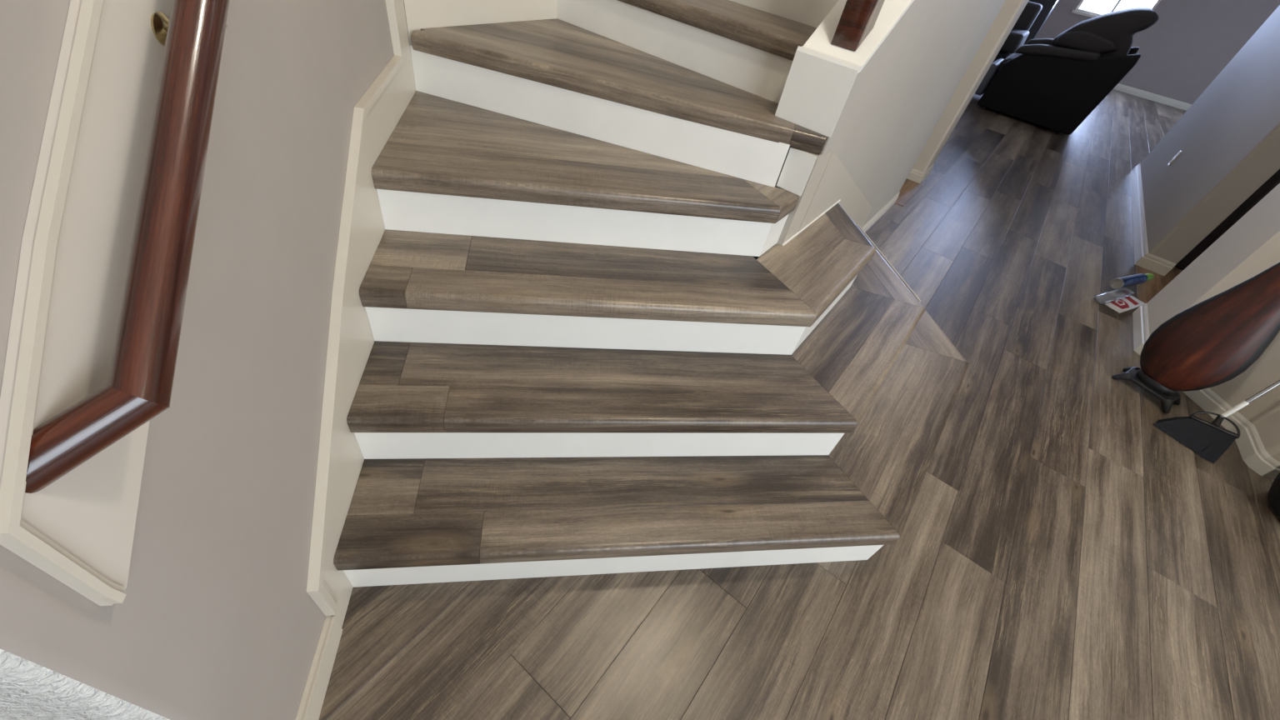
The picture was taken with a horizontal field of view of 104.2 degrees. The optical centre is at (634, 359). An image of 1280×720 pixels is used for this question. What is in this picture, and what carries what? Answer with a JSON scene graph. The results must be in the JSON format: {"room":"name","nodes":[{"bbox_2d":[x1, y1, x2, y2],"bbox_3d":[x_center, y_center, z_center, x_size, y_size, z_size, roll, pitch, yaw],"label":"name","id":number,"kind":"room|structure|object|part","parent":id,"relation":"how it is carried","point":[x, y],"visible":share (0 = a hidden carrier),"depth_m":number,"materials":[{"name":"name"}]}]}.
{"room":"home staircase","nodes":[
{"label":"home staircase","id":0,"kind":"room"},
{"bbox_2d":[0,0,394,719],"bbox_3d":[-1.936,-1.219,0.088,2.888,3.912,1.926,2,45,-11],"label":"wall","id":1,"kind":"structure","parent":0,"point":[217,618],"depth_m":0.78,"materials":[{"name":"grey paint"}]},
{"bbox_2d":[0,0,172,605],"bbox_3d":[-0.574,-0.527,0.611,0.022,1.076,1.210,2,45,-11],"label":"trim","id":2,"kind":"structure","parent":1,"relation":"attached to","point":[78,529],"depth_m":0.51,"materials":[{"name":"white paint"}]},
{"bbox_2d":[25,0,229,493],"bbox_3d":[-0.528,-0.592,0.601,0.085,0.855,1.204,2,45,-11],"label":"handrail","id":3,"kind":"object","parent":1,"relation":"attached to","point":[138,388],"visible":1,"depth_m":0.52,"materials":[{"name":"red wood"}]},
{"bbox_3d":[-0.511,-0.624,0.621,0.047,0.050,1.360,2,81,-11],"label":"rail","id":4,"kind":"part","parent":3,"relation":"part of","materials":[{"name":"red wood"}]},
{"bbox_2d":[150,11,227,46],"bbox_3d":[-0.544,-0.402,0.614,0.066,0.038,0.039,2,45,-11],"label":"bracket","id":5,"kind":"object","parent":1,"relation":"attached to","point":[159,21],"visible":0.36,"depth_m":0.60,"materials":[{"name":"gold metal"}]},
{"bbox_2d":[295,615,342,719],"bbox_3d":[-0.709,0.729,1.116,0.020,0.097,0.259,2,45,-11],"label":"baseboard","id":6,"kind":"structure","parent":1,"relation":"attached to","point":[312,698],"depth_m":1.12,"materials":[{"name":"white paint"}]},
{"bbox_2d":[306,0,415,627],"bbox_3d":[-0.672,-0.553,1.126,0.024,1.900,1.562,2,45,-11],"label":"trim","id":7,"kind":"structure","parent":1,"relation":"attached to","point":[378,112],"depth_m":1.24,"materials":[{"name":"white paint"}]},
{"bbox_2d":[318,89,1279,719],"bbox_3d":[1.479,-0.534,3.042,13.000,0.124,22.000,34,48,21],"label":"floor","id":8,"kind":"structure","parent":0,"point":[1058,554],"depth_m":1.62,"materials":[{"name":"brown wood"}]},
{"bbox_2d":[333,0,969,587],"bbox_3d":[0.353,-0.752,1.831,2.266,1.520,2.416,2,45,-11],"label":"staircase","id":9,"kind":"structure","parent":8,"relation":"on","point":[582,360],"depth_m":1.52,"materials":[{"name":"brown wood"}]},
{"bbox_2d":[993,0,1042,62],"bbox_3d":[5.201,-4.821,7.423,1.057,0.960,1.020,34,48,21],"label":"sofa","id":10,"kind":"object","parent":8,"relation":"on","point":[1019,32],"visible":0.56,"depth_m":7.13,"materials":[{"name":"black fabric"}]},
{"bbox_3d":[5.449,-4.585,7.154,0.233,0.236,0.760,34,48,21],"label":"arm","id":11,"kind":"part","parent":10,"relation":"part of","materials":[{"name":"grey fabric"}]},
{"bbox_3d":[5.439,-5.162,7.519,1.000,0.540,0.280,34,48,21],"label":"backrest","id":12,"kind":"part","parent":10,"relation":"part of","materials":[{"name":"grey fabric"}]},
{"bbox_2d":[1023,0,1058,44],"bbox_3d":[6.341,-5.636,8.419,0.860,1.120,0.490,34,48,21],"label":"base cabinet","id":13,"kind":"object","parent":8,"relation":"on","point":[1048,6],"visible":0.02,"depth_m":8.01,"materials":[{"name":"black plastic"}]},
{"bbox_2d":[975,7,1158,135],"bbox_3d":[5.085,-3.584,5.965,1.307,1.243,1.060,34,48,21],"label":"recliner","id":14,"kind":"object","parent":8,"relation":"on","point":[1055,84],"visible":0.99,"depth_m":5.66,"materials":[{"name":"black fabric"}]},
{"bbox_2d":[998,53,1021,69],"bbox_3d":[4.875,-3.606,6.153,0.612,0.166,0.680,34,48,21],"label":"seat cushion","id":15,"kind":"object","parent":14,"relation":"on","point":[1015,55],"depth_m":6.07,"materials":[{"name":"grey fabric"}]},
{"bbox_3d":[4.846,-3.230,5.783,1.177,0.862,0.160,34,48,21],"label":"panel","id":16,"kind":"part","parent":14,"relation":"part of","materials":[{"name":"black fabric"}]},
{"bbox_2d":[1055,30,1117,54],"bbox_3d":[5.029,-3.530,5.533,0.571,0.187,0.240,34,48,21],"label":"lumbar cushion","id":17,"kind":"object","parent":14,"relation":"on","point":[1098,42],"depth_m":5.45,"materials":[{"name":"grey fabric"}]},
{"bbox_3d":[5.280,-3.662,5.713,0.759,0.723,0.780,34,48,21],"label":"backrest","id":18,"kind":"part","parent":14,"relation":"part of","materials":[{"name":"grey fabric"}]},
{"bbox_3d":[5.374,-3.644,6.322,1.177,0.862,0.160,34,48,21],"label":"panel","id":19,"kind":"part","parent":14,"relation":"part of","materials":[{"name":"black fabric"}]},
{"bbox_2d":[1093,286,1144,313],"bbox_3d":[3.046,-0.380,3.126,0.395,0.030,0.160,-13,49,-24],"label":"blister pack","id":20,"kind":"object","parent":8,"relation":"on","point":[1121,300],"visible":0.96,"depth_m":3.12,"materials":[{"name":"white plastic"}]},
{"bbox_2d":[1110,299,1129,309],"bbox_3d":[3.030,-0.357,3.117,0.140,0.001,0.107,-13,49,-24],"label":"print","id":21,"kind":"object","parent":20,"relation":"on","point":[1118,303],"depth_m":3.10},
{"bbox_2d":[1125,296,1139,304],"bbox_3d":[3.152,-0.389,3.177,0.051,0.001,0.126,-2,46,-15],"label":"print","id":22,"kind":"object","parent":20,"relation":"on","point":[1132,300],"depth_m":3.17},
{"bbox_2d":[1109,273,1154,289],"bbox_3d":[3.247,-0.520,3.242,0.422,0.068,0.068,-11,48,-22],"label":"spray can","id":23,"kind":"object","parent":8,"relation":"on","point":[1116,283],"visible":1,"depth_m":3.18,"materials":[{"name":"blue paint"}]},
{"bbox_2d":[1111,261,1279,413],"bbox_3d":[2.619,-0.192,2.150,0.184,0.990,0.335,-17,51,-27],"label":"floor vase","id":24,"kind":"object","parent":8,"relation":"on","point":[1209,343],"visible":1,"depth_m":2.20,"materials":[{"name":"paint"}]},
{"bbox_2d":[1152,380,1279,463],"bbox_3d":[2.703,-0.062,1.960,0.378,1.090,0.243,-20,52,-29],"label":"broom","id":25,"kind":"object","parent":8,"relation":"on","point":[1198,434],"visible":1,"depth_m":2.21,"materials":[{"name":"black plastic"}]},
{"bbox_3d":[2.587,0.278,2.214,0.056,0.060,0.165,-25,55,-32],"label":"arch frame","id":26,"kind":"part","parent":25,"relation":"part of","materials":[{"name":"black plastic"}]},
{"bbox_2d":[1211,415,1224,426],"bbox_3d":[2.585,0.277,2.211,0.055,0.051,0.031,-25,55,-32],"label":"socket","id":27,"kind":"object","parent":25,"relation":"attached to","point":[1217,421],"depth_m":2.20,"materials":[{"name":"black plastic"}]},
{"bbox_3d":[2.789,-0.091,1.923,0.265,0.970,0.017,-6,47,-18],"label":"handle","id":28,"kind":"part","parent":25,"relation":"part of","materials":[{"name":"metal"}]},
{"bbox_2d":[1267,472,1279,519],"bbox_3d":[2.777,0.592,1.904,0.485,0.275,0.485,2,45,-11],"label":"basket","id":29,"kind":"object","parent":8,"relation":"on","point":[1273,495],"visible":1,"depth_m":2.02,"materials":[{"name":"black"}]},
{"bbox_2d":[752,0,1029,259],"bbox_3d":[1.701,-2.225,1.920,0.227,3.912,3.344,34,48,21],"label":"wall","id":30,"kind":"structure","parent":0,"point":[878,104],"depth_m":1.90,"materials":[{"name":"grey paint"}]},
{"bbox_2d":[781,150,831,244],"bbox_3d":[0.597,-0.558,1.732,0.002,0.316,0.135,34,48,21],"label":"trim","id":31,"kind":"structure","parent":30,"relation":"attached to","point":[821,164],"depth_m":1.72,"materials":[{"name":"grey paint"}]},
{"bbox_2d":[782,200,840,245],"bbox_3d":[0.712,-0.553,1.978,0.005,0.006,0.575,34,48,21],"label":"trim","id":32,"kind":"structure","parent":30,"relation":"attached to","point":[838,201],"depth_m":1.94,"materials":[{"name":"white wood"}]},
{"bbox_2d":[798,153,872,231],"bbox_3d":[1.034,-0.730,2.426,0.002,0.869,1.428,34,48,21],"label":"trim","id":33,"kind":"structure","parent":30,"relation":"attached to","point":[836,183],"depth_m":2.00,"materials":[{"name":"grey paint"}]},
{"bbox_2d":[830,0,884,51],"bbox_3d":[0.729,-1.350,1.095,0.110,1.161,0.115,34,48,21],"label":"newel post","id":34,"kind":"object","parent":30,"relation":"on","point":[858,17],"visible":1,"depth_m":1.43,"materials":[{"name":"red wood"}]},
{"bbox_2d":[861,191,899,232],"bbox_3d":[1.681,-1.001,3.415,0.012,0.084,0.825,34,48,21],"label":"baseboard","id":35,"kind":"structure","parent":30,"relation":"attached to","point":[892,201],"depth_m":3.39,"materials":[{"name":"white paint"}]},
{"bbox_2d":[906,163,934,183],"bbox_3d":[2.382,-1.574,4.154,0.118,0.084,0.328,34,48,21],"label":"baseboard","id":36,"kind":"structure","parent":30,"relation":"attached to","point":[917,176],"depth_m":4.06,"materials":[{"name":"white paint"}]},
{"bbox_2d":[1035,0,1279,110],"bbox_3d":[7.938,-6.882,8.044,8.000,3.912,0.140,34,48,21],"label":"wall","id":37,"kind":"structure","parent":0,"point":[1191,42],"depth_m":8.19,"materials":[{"name":"paint"}]},
{"bbox_2d":[1071,0,1160,17],"bbox_3d":[8.268,-6.527,7.921,1.090,1.940,0.090,34,48,21],"label":"window","id":38,"kind":"structure","parent":37,"relation":"in","point":[1084,12],"depth_m":8.65,"materials":[{"name":"white paint"}]},
{"bbox_3d":[7.903,-6.812,8.100,0.040,1.900,0.040,34,48,21],"label":"frame","id":39,"kind":"part","parent":38,"relation":"part of","materials":[{"name":"white paint"}]},
{"bbox_3d":[8.142,-5.895,8.571,0.950,0.030,0.040,34,48,21],"label":"frame","id":40,"kind":"part","parent":38,"relation":"part of","materials":[{"name":"white paint"}]},
{"bbox_3d":[8.287,-6.553,7.923,0.030,1.900,0.040,34,48,21],"label":"frame","id":41,"kind":"part","parent":38,"relation":"part of","materials":[{"name":"white paint"}]},
{"bbox_3d":[8.670,-6.295,7.746,0.040,1.900,0.040,34,48,21],"label":"frame","id":42,"kind":"part","parent":38,"relation":"part of","materials":[{"name":"white paint"}]},
{"bbox_2d":[1113,83,1192,110],"bbox_3d":[7.560,-5.538,9.326,7.900,0.099,0.013,34,48,21],"label":"baseboard","id":43,"kind":"structure","parent":37,"relation":"attached to","point":[1158,98],"depth_m":8.65,"materials":[{"name":"white paint"}]},
{"bbox_2d":[1140,5,1279,264],"bbox_3d":[4.801,-2.659,3.052,0.170,3.912,2.705,34,48,21],"label":"wall","id":44,"kind":"structure","parent":0,"point":[1228,139],"depth_m":3.57,"materials":[{"name":"grey paint"}]},
{"bbox_2d":[1130,163,1175,275],"bbox_3d":[4.499,-1.326,4.362,0.183,0.099,2.718,34,48,21],"label":"baseboard","id":45,"kind":"structure","parent":44,"relation":"attached to","point":[1142,258],"depth_m":3.84,"materials":[{"name":"white paint"}]},
{"bbox_2d":[1168,150,1181,165],"bbox_3d":[4.614,-1.725,4.261,0.008,0.120,0.076,34,48,21],"label":"wall outlet","id":46,"kind":"object","parent":44,"relation":"attached to","point":[1179,152],"visible":1,"depth_m":4.25,"materials":[{"name":"white paint"}]},
{"bbox_2d":[1146,183,1279,462],"bbox_3d":[4.113,-1.230,1.446,2.325,3.912,1.133,2,45,-11],"label":"wall","id":47,"kind":"structure","parent":0,"point":[1251,246],"depth_m":2.38,"materials":[{"name":"paint"}]},
{"bbox_2d":[1132,302,1279,478],"bbox_3d":[3.813,0.110,2.760,2.339,0.084,1.155,2,45,-11],"label":"baseboard","id":48,"kind":"structure","parent":47,"relation":"attached to","point":[1253,453],"depth_m":2.35,"materials":[{"name":"white paint"}]},
{"bbox_3d":[4.863,-1.734,2.125,1.170,3.912,1.169,2,45,-11],"label":"wall","id":49,"kind":"structure","parent":0,"visible":0},
{"bbox_2d":[1175,169,1279,269],"bbox_3d":[4.416,-1.185,2.792,0.952,2.047,0.132,34,48,21],"label":"door","id":50,"kind":"structure","parent":49,"relation":"in","point":[1274,180],"depth_m":3.38,"materials":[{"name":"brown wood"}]},
{"bbox_3d":[4.194,-0.990,3.196,0.300,0.750,0.007,34,48,21],"label":"panel","id":51,"kind":"part","parent":50,"relation":"part of","materials":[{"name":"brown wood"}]},
{"bbox_3d":[0.998,-3.156,2.710,3.970,3.912,3.944,2,45,-11],"label":"wall","id":52,"kind":"structure","parent":0,"visible":0},
{"bbox_2d":[403,0,557,86],"bbox_3d":[0.112,-2.149,2.057,0.011,2.100,2.556,34,48,21],"label":"trim","id":53,"kind":"structure","parent":52,"relation":"attached to","point":[420,14],"depth_m":1.81,"materials":[{"name":"white paint"}]}
]}

